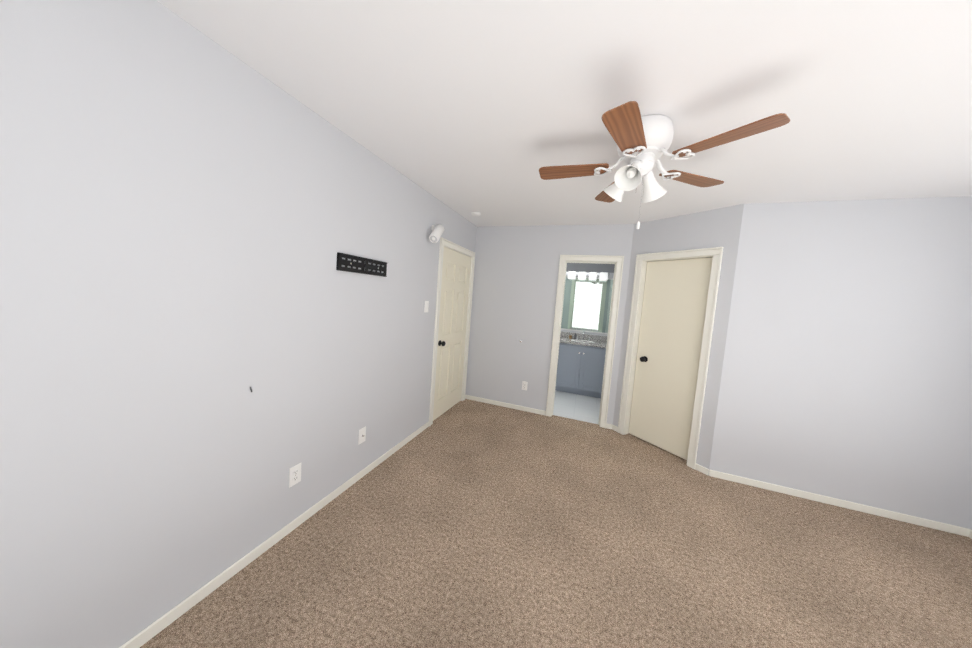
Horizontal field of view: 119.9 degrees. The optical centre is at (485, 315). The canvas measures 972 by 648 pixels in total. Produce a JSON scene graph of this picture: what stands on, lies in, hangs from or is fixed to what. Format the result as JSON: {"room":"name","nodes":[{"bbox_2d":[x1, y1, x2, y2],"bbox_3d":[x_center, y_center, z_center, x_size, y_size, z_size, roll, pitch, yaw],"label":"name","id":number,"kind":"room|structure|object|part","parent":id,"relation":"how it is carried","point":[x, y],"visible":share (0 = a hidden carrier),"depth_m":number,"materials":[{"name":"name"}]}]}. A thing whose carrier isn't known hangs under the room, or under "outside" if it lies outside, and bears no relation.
{"room":"empty bedroom","nodes":[
{"label":"empty bedroom","id":0,"kind":"room"},
{"bbox_2d":[0,0,476,647],"bbox_3d":[-1.003,0.051,1.979,0.120,2.440,4.540,6,4,20],"label":"wall","id":1,"kind":"structure","parent":0,"point":[188,212],"depth_m":1.11,"materials":[{"name":"paint"}]},
{"bbox_2d":[119,421,428,647],"bbox_3d":[-1.197,1.260,1.570,0.013,0.060,3.310,6,4,20],"label":"baseboard","id":2,"kind":"structure","parent":1,"relation":"attached to","point":[151,631],"depth_m":1.44,"materials":[{"name":"paint"}]},
{"bbox_2d":[289,463,300,487],"bbox_3d":[-1.132,0.946,1.671,0.009,0.117,0.072,6,4,20],"label":"electrical outlet","id":3,"kind":"object","parent":1,"relation":"attached to","point":[294,474],"visible":1,"depth_m":1.67,"materials":[{"name":"white plastic"}]},
{"bbox_2d":[336,252,386,276],"bbox_3d":[-0.871,-0.358,2.023,0.022,0.112,0.463,6,4,20],"label":"mount","id":4,"kind":"object","parent":1,"relation":"attached to","point":[357,264],"visible":1,"depth_m":1.98,"materials":[{"name":"black metal"}]},
{"bbox_2d":[358,426,365,444],"bbox_3d":[-0.948,0.922,2.164,0.018,0.117,0.072,6,4,20],"label":"outlet","id":5,"kind":"object","parent":1,"relation":"attached to","point":[362,436],"visible":1,"depth_m":2.16,"materials":[{"name":"white plastic"}]},
{"bbox_2d":[424,301,428,311],"bbox_3d":[-0.602,-0.092,2.860,0.012,0.117,0.072,6,4,20],"label":"light switch","id":6,"kind":"object","parent":1,"relation":"attached to","point":[426,305],"visible":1,"depth_m":2.85,"materials":[{"name":"white plastic"}]},
{"bbox_2d":[429,224,443,242],"bbox_3d":[-0.497,-0.808,2.767,0.140,0.201,0.205,6,4,20],"label":"camera","id":7,"kind":"object","parent":1,"relation":"attached to","point":[436,233],"visible":1,"depth_m":2.72,"materials":[{"name":"white plastic"}]},
{"bbox_2d":[433,247,470,420],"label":"door","id":8,"kind":"structure","parent":1,"relation":"in","point":[446,328],"depth_m":3.41,"materials":[{"name":"paint"}]},
{"bbox_3d":[-0.497,0.315,3.198,0.069,0.066,0.066,6,4,20],"label":"knob","id":9,"kind":"part","parent":8,"relation":"part of","materials":[{"name":"black metal"}]},
{"bbox_2d":[429,237,474,425],"bbox_3d":[-0.450,0.175,3.522,0.146,2.073,0.947,6,4,20],"label":"door frame","id":10,"kind":"structure","parent":1,"relation":"attached to","point":[446,243],"depth_m":3.15,"materials":[{"name":"paint"}]},
{"bbox_2d":[465,224,633,424],"bbox_3d":[0.666,0.061,3.727,2.075,2.440,0.120,6,4,20],"label":"wall","id":11,"kind":"structure","parent":0,"point":[516,271],"depth_m":3.73,"materials":[{"name":"paint"}]},
{"bbox_2d":[522,381,527,389],"bbox_3d":[0.515,0.932,3.747,0.072,0.117,0.009,6,4,20],"label":"electrical outlet","id":12,"kind":"object","parent":11,"relation":"attached to","point":[524,385],"visible":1,"depth_m":3.75,"materials":[{"name":"white plastic"}]},
{"bbox_2d":[465,395,611,428],"bbox_3d":[0.611,1.253,3.723,1.955,0.060,0.013,6,4,20],"label":"baseboard","id":13,"kind":"structure","parent":11,"relation":"attached to","point":[517,407],"depth_m":3.82,"materials":[{"name":"paint"}]},
{"bbox_2d":[546,255,623,428],"bbox_3d":[1.216,0.299,3.534,0.726,2.073,0.161,6,4,20],"label":"door frame","id":14,"kind":"structure","parent":11,"relation":"attached to","point":[617,261],"depth_m":3.42,"materials":[{"name":"paint"}]},
{"bbox_2d":[140,399,971,647],"bbox_3d":[0.942,1.522,1.231,4.800,0.100,4.610,6,4,20],"label":"floor carpet","id":15,"kind":"object","parent":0,"point":[466,523],"visible":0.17,"depth_m":1.63,"materials":[{"name":"brown carpet"}]},
{"bbox_2d":[157,0,971,226],"bbox_3d":[1.435,-1.038,1.905,4.800,0.100,6.400,6,4,20],"label":"ceiling","id":16,"kind":"structure","parent":0,"point":[487,109],"depth_m":1.25,"materials":[{"name":"paint"}]},
{"bbox_2d":[471,212,480,215],"bbox_3d":[-0.118,-1.181,3.277,0.110,0.026,0.110,6,4,20],"label":"smoke detector","id":17,"kind":"object","parent":16,"relation":"attached to","point":[475,213],"visible":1,"depth_m":3.24,"materials":[{"name":"white plastic"}]},
{"bbox_2d":[539,101,789,228],"bbox_3d":[0.800,-0.742,1.541,1.023,0.534,1.070,6,4,20],"label":"ceiling fan","id":18,"kind":"object","parent":16,"relation":"attached to","point":[643,143],"visible":1,"depth_m":1.41,"materials":[{"name":"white wood"}]},
{"label":"blade","id":19,"kind":"part","parent":18,"relation":"part of","materials":[{"name":"brown wood"}]},
{"bbox_3d":[0.852,-0.832,1.880,0.132,0.006,0.385,11,4,1],"label":"blade","id":20,"kind":"part","parent":18,"relation":"part of","materials":[{"name":"brown wood"}]},
{"bbox_3d":[0.721,-0.843,1.565,0.094,0.072,0.028,6,4,20],"label":"arm","id":21,"kind":"part","parent":18,"relation":"part of"},
{"bbox_3d":[0.761,-0.735,1.647,0.144,0.150,0.133,6,4,20],"label":"lamp shade","id":22,"kind":"part","parent":18,"relation":"part of","materials":[{"name":"white glass"}]},
{"bbox_3d":[0.624,-0.807,1.240,0.132,0.006,0.385,-2,-1,37],"label":"blade","id":23,"kind":"part","parent":18,"relation":"part of","materials":[{"name":"brown wood"}]},
{"bbox_3d":[0.727,-0.724,1.442,0.126,0.150,0.146,6,4,20],"label":"lamp shade","id":24,"kind":"part","parent":18,"relation":"part of","materials":[{"name":"white glass"}]},
{"bbox_3d":[0.755,-0.746,1.455,0.054,0.075,0.070,6,4,20],"label":"bulb","id":25,"kind":"part","parent":18,"relation":"part of","materials":[{"name":"white glass"}]},
{"bbox_2d":[629,160,642,172],"bbox_3d":[0.788,-0.784,1.478,0.059,0.060,0.060,6,4,20],"label":"socket","id":26,"kind":"object","parent":18,"relation":"attached to","point":[639,162],"depth_m":1.46,"materials":[{"name":"white ceramic"}]},
{"bbox_3d":[0.764,-0.830,1.419,0.053,0.072,0.095,6,4,20],"label":"arm","id":27,"kind":"part","parent":18,"relation":"part of"},
{"bbox_3d":[0.838,-0.635,1.524,0.006,0.249,0.005,6,4,20],"label":"chain","id":28,"kind":"part","parent":18,"relation":"part of","materials":[{"name":"silver metal"}]},
{"bbox_3d":[0.850,-0.925,1.516,0.264,0.159,0.264,6,4,20],"label":"motor","id":29,"kind":"part","parent":18,"relation":"part of","materials":[{"name":"white metal"}]},
{"bbox_2d":[641,169,653,180],"bbox_3d":[0.899,-0.782,1.564,0.060,0.060,0.060,6,4,20],"label":"socket","id":30,"kind":"object","parent":18,"relation":"attached to","point":[650,176],"depth_m":1.55,"materials":[{"name":"white ceramic"}]},
{"bbox_3d":[0.954,-0.718,1.603,0.134,0.150,0.143,6,4,20],"label":"lamp shade","id":31,"kind":"part","parent":18,"relation":"part of","materials":[{"name":"white glass"}]},
{"bbox_3d":[0.968,-0.824,1.560,0.090,0.072,0.076,6,4,20],"label":"arm","id":32,"kind":"part","parent":18,"relation":"part of"},
{"bbox_3d":[0.917,-0.819,1.415,0.090,0.072,0.075,6,4,20],"label":"arm","id":33,"kind":"part","parent":18,"relation":"part of"},
{"bbox_3d":[1.184,-0.790,1.626,0.385,0.006,0.132,3,11,-17],"label":"blade","id":34,"kind":"part","parent":18,"relation":"part of","materials":[{"name":"brown wood"}]},
{"label":"blade","id":35,"kind":"part","parent":18,"relation":"part of","materials":[{"name":"brown wood"}]},
{"bbox_2d":[553,390,600,423],"bbox_3d":[2.032,1.401,4.237,4.800,0.108,1.790,6,4,20],"label":"floor","id":36,"kind":"structure","parent":0,"point":[584,408],"depth_m":4.03,"materials":[{"name":"tile"}]},
{"bbox_2d":[555,331,606,397],"bbox_3d":[1.577,0.768,4.717,0.879,1.022,0.540,6,4,20],"label":"bathroom vanity","id":37,"kind":"object","parent":36,"relation":"on","point":[580,365],"visible":0.71,"depth_m":4.51,"materials":[{"name":"paint"}]},
{"bbox_2d":[561,271,613,335],"bbox_3d":[1.364,0.021,5.122,1.940,2.440,0.120,6,4,20],"label":"wall","id":38,"kind":"structure","parent":0,"point":[610,275],"depth_m":4.90,"materials":[{"name":"paint"}]},
{"bbox_2d":[561,276,612,333],"bbox_3d":[1.697,-0.197,4.921,0.924,0.954,0.016,6,4,20],"label":"bathroom mirror","id":39,"kind":"object","parent":38,"relation":"attached to","point":[586,304],"visible":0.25,"depth_m":4.89,"materials":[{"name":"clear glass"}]},
{"bbox_2d":[566,271,608,280],"bbox_3d":[1.653,-0.684,4.827,0.830,0.135,0.162,6,4,20],"label":"sconce","id":40,"kind":"object","parent":38,"relation":"attached to","point":[593,276],"visible":0.77,"depth_m":4.75,"materials":[{"name":"white glass"}]},
{"bbox_2d":[566,263,614,272],"bbox_3d":[1.417,-0.994,4.994,1.700,0.395,0.012,6,4,20],"label":"wall band","id":41,"kind":"object","parent":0,"point":[591,267],"depth_m":4.85,"materials":[{"name":"paint"}]},
{"bbox_2d":[613,204,743,473],"bbox_3d":[1.925,0.206,2.944,0.120,2.440,0.972,2,4,-32],"label":"wall","id":42,"kind":"structure","parent":0,"point":[719,227],"depth_m":2.61,"materials":[{"name":"paint"}]},
{"bbox_2d":[612,425,708,474],"bbox_3d":[1.780,1.388,2.987,0.013,0.060,0.972,2,4,-32],"label":"baseboard","id":43,"kind":"structure","parent":42,"relation":"attached to","point":[701,469],"depth_m":2.63,"materials":[{"name":"paint"}]},
{"bbox_2d":[617,247,722,468],"bbox_3d":[1.905,0.382,2.966,0.168,2.083,0.788,2,4,-32],"label":"door frame","id":44,"kind":"structure","parent":42,"relation":"attached to","point":[715,254],"depth_m":2.79,"materials":[{"name":"paint"}]},
{"bbox_2d":[628,258,711,459],"bbox_3d":[1.928,0.415,2.984,0.520,1.995,0.418,6,4,20],"label":"closet door","id":45,"kind":"structure","parent":42,"relation":"in","point":[674,304],"depth_m":2.95,"materials":[{"name":"paint"}]},
{"bbox_3d":[1.766,0.487,3.151,0.083,0.066,0.083,6,4,20],"label":"knob","id":46,"kind":"part","parent":45,"relation":"part of","materials":[{"name":"black metal"}]},
{"bbox_2d":[708,196,971,528],"bbox_3d":[2.948,0.327,2.273,1.700,2.440,0.120,6,4,20],"label":"wall","id":47,"kind":"structure","parent":0,"point":[846,375],"depth_m":2.22,"materials":[{"name":"paint"}]},
{"bbox_2d":[709,470,969,536],"bbox_3d":[2.781,1.508,2.308,1.580,0.060,0.013,6,4,20],"label":"baseboard","id":48,"kind":"structure","parent":47,"relation":"attached to","point":[945,527],"depth_m":2.26,"materials":[{"name":"paint"}]}
]}

